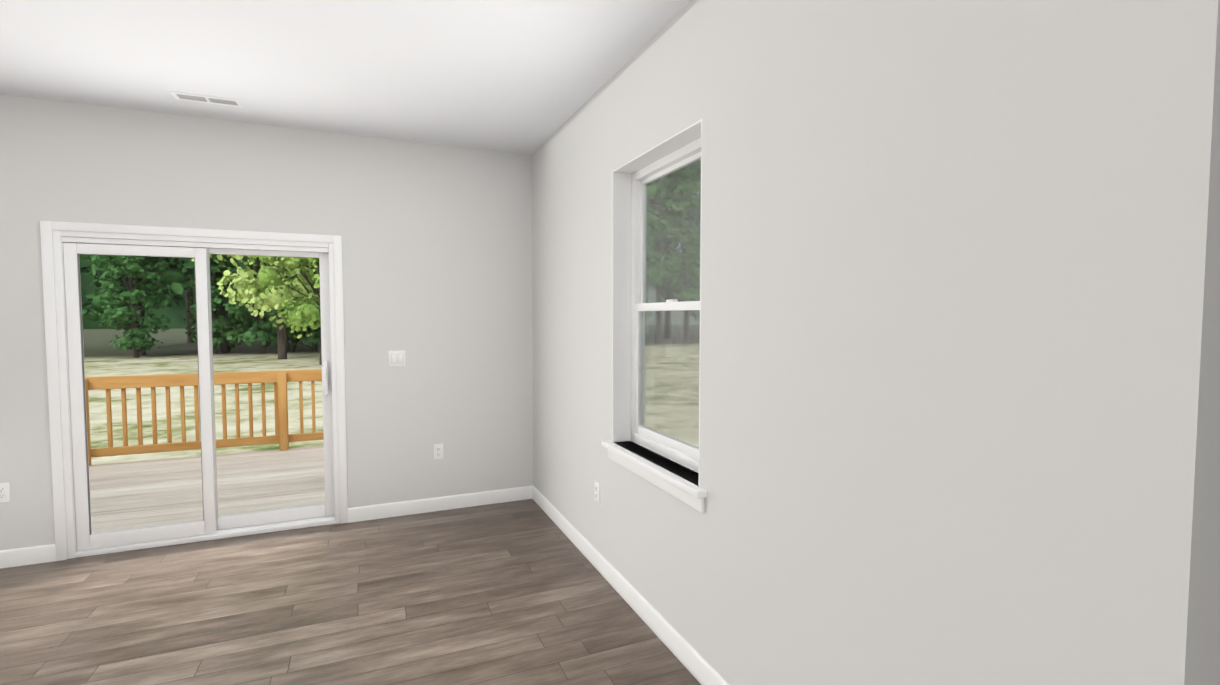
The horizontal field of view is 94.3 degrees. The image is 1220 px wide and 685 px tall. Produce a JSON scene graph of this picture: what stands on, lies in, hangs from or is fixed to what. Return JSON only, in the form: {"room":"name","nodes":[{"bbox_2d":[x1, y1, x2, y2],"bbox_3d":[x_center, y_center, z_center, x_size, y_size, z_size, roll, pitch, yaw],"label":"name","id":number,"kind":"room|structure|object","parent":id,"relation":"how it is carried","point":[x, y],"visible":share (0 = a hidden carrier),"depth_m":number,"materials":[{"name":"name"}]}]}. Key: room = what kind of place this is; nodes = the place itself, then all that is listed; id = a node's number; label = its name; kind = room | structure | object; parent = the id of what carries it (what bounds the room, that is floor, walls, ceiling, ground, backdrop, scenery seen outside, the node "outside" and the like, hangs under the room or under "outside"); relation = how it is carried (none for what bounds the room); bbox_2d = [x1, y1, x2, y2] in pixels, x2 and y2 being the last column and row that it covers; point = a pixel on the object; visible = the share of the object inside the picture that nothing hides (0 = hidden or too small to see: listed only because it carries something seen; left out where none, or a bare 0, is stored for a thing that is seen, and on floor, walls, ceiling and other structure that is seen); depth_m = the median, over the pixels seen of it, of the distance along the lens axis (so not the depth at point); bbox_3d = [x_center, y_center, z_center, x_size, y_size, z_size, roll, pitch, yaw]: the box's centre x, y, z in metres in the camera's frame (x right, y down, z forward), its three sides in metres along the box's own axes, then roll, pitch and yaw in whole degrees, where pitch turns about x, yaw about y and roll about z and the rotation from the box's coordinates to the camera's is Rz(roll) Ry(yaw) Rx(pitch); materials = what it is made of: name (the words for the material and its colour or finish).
{"room":"empty living room","nodes":[
{"label":"empty living room","id":0,"kind":"room"},
{"bbox_2d":[0,94,532,550],"bbox_3d":[-3.889,-0.045,3.212,7.367,2.743,0.160,-1,3,-23],"label":"wall","id":1,"kind":"structure","parent":0,"point":[437,259],"depth_m":4.03,"materials":[{"name":"paint"}]},
{"bbox_2d":[0,482,10,502],"bbox_3d":[-3.555,0.878,3.308,0.072,0.116,0.010,-1,3,-23],"label":"electrical outlet","id":2,"kind":"object","parent":1,"relation":"attached to","point":[5,496],"visible":1,"depth_m":3.31,"materials":[{"name":"white plastic"}]},
{"bbox_2d":[0,544,55,568],"bbox_3d":[-3.561,1.272,3.322,0.476,0.102,0.014,-1,3,-23],"label":"baseboard","id":3,"kind":"structure","parent":1,"relation":"attached to","point":[44,553],"depth_m":3.36,"materials":[{"name":"white wood"}]},
{"bbox_2d":[40,221,347,560],"bbox_3d":[-2.633,0.284,3.745,1.599,2.035,0.175,-1,3,-23],"label":"sliding door","id":4,"kind":"structure","parent":1,"relation":"attached to","point":[64,245],"depth_m":3.64,"materials":[{"name":"white plastic"}]},
{"bbox_2d":[388,350,405,366],"bbox_3d":[-1.554,0.117,4.132,0.116,0.116,0.014,-1,3,-23],"label":"light switch","id":5,"kind":"object","parent":1,"relation":"attached to","point":[397,358],"visible":1,"depth_m":4.13,"materials":[{"name":"white plastic"}]},
{"bbox_2d":[434,444,443,458],"bbox_3d":[-1.296,0.824,4.279,0.072,0.116,0.010,-1,3,-23],"label":"electrical outlet","id":6,"kind":"object","parent":1,"relation":"attached to","point":[438,451],"visible":1,"depth_m":4.28,"materials":[{"name":"white plastic"}]},
{"bbox_2d":[348,486,531,522],"bbox_3d":[-1.258,1.224,4.312,1.340,0.102,0.014,-1,3,-23],"label":"baseboard","id":7,"kind":"structure","parent":1,"relation":"attached to","point":[363,513],"depth_m":4.28,"materials":[{"name":"white wood"}]},
{"bbox_2d":[0,0,690,154],"bbox_3d":[-0.956,-1.336,0.246,10.460,0.120,7.808,-1,3,-23],"label":"ceiling","id":8,"kind":"structure","parent":0,"point":[528,77],"depth_m":2.80,"materials":[{"name":"paint"}]},
{"bbox_2d":[169,91,242,107],"bbox_3d":[-2.353,-1.419,3.311,0.335,0.008,0.125,-1,3,-23],"label":"ceiling vent","id":9,"kind":"object","parent":8,"relation":"in","point":[205,99],"visible":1,"depth_m":3.30,"materials":[{"name":"white metal"}]},
{"bbox_2d":[0,499,700,684],"bbox_3d":[-0.956,1.523,0.383,10.460,0.120,7.808,-1,3,-23],"label":"floor","id":10,"kind":"structure","parent":0,"point":[521,592],"depth_m":2.82,"materials":[{"name":"brown wood"}]},
{"bbox_2d":[531,0,1219,684],"bbox_3d":[0.234,-0.023,2.749,0.160,2.743,3.952,-1,3,-23],"label":"wall","id":11,"kind":"structure","parent":0,"point":[959,342],"depth_m":1.36,"materials":[{"name":"paint"}]},
{"bbox_2d":[594,481,599,503],"bbox_3d":[-0.077,0.873,3.301,0.010,0.116,0.072,-1,3,-23],"label":"electrical outlet","id":12,"kind":"object","parent":11,"relation":"attached to","point":[597,492],"visible":1,"depth_m":3.29,"materials":[{"name":"white plastic"}]},
{"bbox_2d":[532,485,728,684],"bbox_3d":[0.157,1.298,2.772,0.015,0.102,3.966,-1,3,-23],"label":"baseboard","id":13,"kind":"structure","parent":11,"relation":"attached to","point":[698,666],"depth_m":2.78,"materials":[{"name":"white wood"}]},
{"bbox_2d":[602,119,706,512],"bbox_3d":[0.245,-0.120,2.674,0.215,1.550,0.984,-1,3,-23],"label":"window","id":14,"kind":"structure","parent":11,"relation":"in","point":[657,214],"depth_m":2.81,"materials":[{"name":"white"}]},
{"label":"outside","id":15,"kind":"structure","parent":0,"visible":0},
{"bbox_2d":[83,328,323,464],"bbox_3d":[-4.126,0.615,31.080,160.000,0.001,160.000,-1,3,-23],"label":"ground","id":16,"kind":"structure","parent":15,"point":[100,336],"depth_m":14.86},
{"bbox_2d":[86,244,170,357],"bbox_3d":[-23.647,-4.362,27.675,3.096,10.275,3.071,-1,3,-23],"label":"pine tree","id":17,"kind":"object","parent":16,"relation":"on","point":[126,311],"depth_m":27.77,"materials":[{"name":"green plant"}]},
{"bbox_2d":[79,254,185,348],"bbox_3d":[-30.283,-10.496,35.166,6.232,21.817,5.685,0,3,-8],"label":"pine tree","id":18,"kind":"object","parent":16,"relation":"on","point":[99,273],"depth_m":34.05,"materials":[{"name":"green plant"}]},
{"bbox_2d":[80,246,192,354],"bbox_3d":[-24.582,-11.368,29.519,6.280,24.102,6.885,-1,3,-11],"label":"pine tree","id":19,"kind":"object","parent":16,"relation":"on","point":[175,283],"depth_m":29.34,"materials":[{"name":"green plant"}]},
{"bbox_2d":[185,269,195,342],"bbox_3d":[-32.061,-12.461,42.079,7.016,25.075,6.428,2,4,42],"label":"pine tree","id":20,"kind":"object","parent":16,"relation":"on","point":[188,304],"depth_m":42.59,"materials":[{"name":"green plant"}]},
{"bbox_2d":[168,247,237,352],"bbox_3d":[-21.974,-10.373,31.294,5.841,21.935,6.653,-1,3,-12],"label":"pine tree","id":21,"kind":"object","parent":16,"relation":"on","point":[187,265],"depth_m":30.66,"materials":[{"name":"green plant"}]},
{"bbox_2d":[89,446,324,532],"bbox_3d":[-3.463,1.599,5.280,6.000,0.540,3.130,-1,3,-23],"label":"deck","id":22,"kind":"object","parent":16,"relation":"on","point":[299,491],"depth_m":5.23,"materials":[{"name":"brown wood"}]},
{"bbox_2d":[85,369,323,465],"bbox_3d":[-3.468,0.890,5.258,6.078,0.980,3.070,-1,3,-23],"label":"deck railing","id":23,"kind":"object","parent":22,"relation":"on","point":[232,378],"depth_m":6.37,"materials":[{"name":"brown wood"}]},
{"bbox_2d":[186,268,230,296],"bbox_3d":[-26.344,-11.107,38.246,6.055,22.737,6.896,0,3,-2],"label":"pine tree","id":24,"kind":"object","parent":16,"relation":"on","point":[189,277],"depth_m":37.39,"materials":[{"name":"green plant"}]},
{"bbox_2d":[186,254,241,353],"bbox_3d":[-21.703,-4.180,30.896,2.870,9.604,2.894,1,3,16],"label":"pine tree","id":25,"kind":"object","parent":16,"relation":"on","point":[230,333],"depth_m":30.66,"materials":[{"name":"green plant"}]},
{"bbox_2d":[184,305,253,351],"bbox_3d":[-21.943,-0.864,32.190,3.708,2.881,3.710,0,3,8],"label":"bush","id":26,"kind":"object","parent":16,"relation":"on","point":[238,324],"depth_m":31.70,"materials":[{"name":"green plant"}]},
{"bbox_2d":[191,254,319,358],"bbox_3d":[-15.543,-4.286,26.558,7.664,10.236,7.994,0,3,-8],"label":"maple tree","id":27,"kind":"object","parent":16,"relation":"on","point":[259,304],"depth_m":25.39,"materials":[{"name":"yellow plant"}]},
{"bbox_2d":[219,256,291,353],"bbox_3d":[-19.136,-5.695,30.406,3.821,12.679,3.789,0,3,-8],"label":"pine tree","id":28,"kind":"object","parent":16,"relation":"on","point":[259,328],"depth_m":30.37,"materials":[{"name":"green plant"}]},
{"bbox_2d":[228,255,312,351],"bbox_3d":[-18.495,-9.106,31.852,5.529,19.357,5.044,-1,3,-11],"label":"pine tree","id":29,"kind":"object","parent":16,"relation":"on","point":[242,265],"depth_m":30.49,"materials":[{"name":"green plant"}]},
{"bbox_2d":[237,256,321,364],"bbox_3d":[-12.525,-2.572,23.938,5.513,7.059,5.285,-1,3,-23],"label":"maple tree","id":30,"kind":"object","parent":16,"relation":"on","point":[299,309],"depth_m":23.16,"materials":[{"name":"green plant"}]},
{"bbox_2d":[251,320,319,350],"bbox_3d":[-18.607,-0.831,32.856,3.539,2.750,3.542,-2,4,-40],"label":"bush","id":31,"kind":"object","parent":16,"relation":"on","point":[293,339],"depth_m":32.56,"materials":[{"name":"green plant"}]},
{"bbox_2d":[300,258,319,350],"bbox_3d":[-17.319,-3.596,32.739,2.489,8.260,2.469,-1,3,-24],"label":"pine tree","id":32,"kind":"object","parent":16,"relation":"on","point":[316,337],"depth_m":32.69,"materials":[{"name":"green plant"}]}
]}

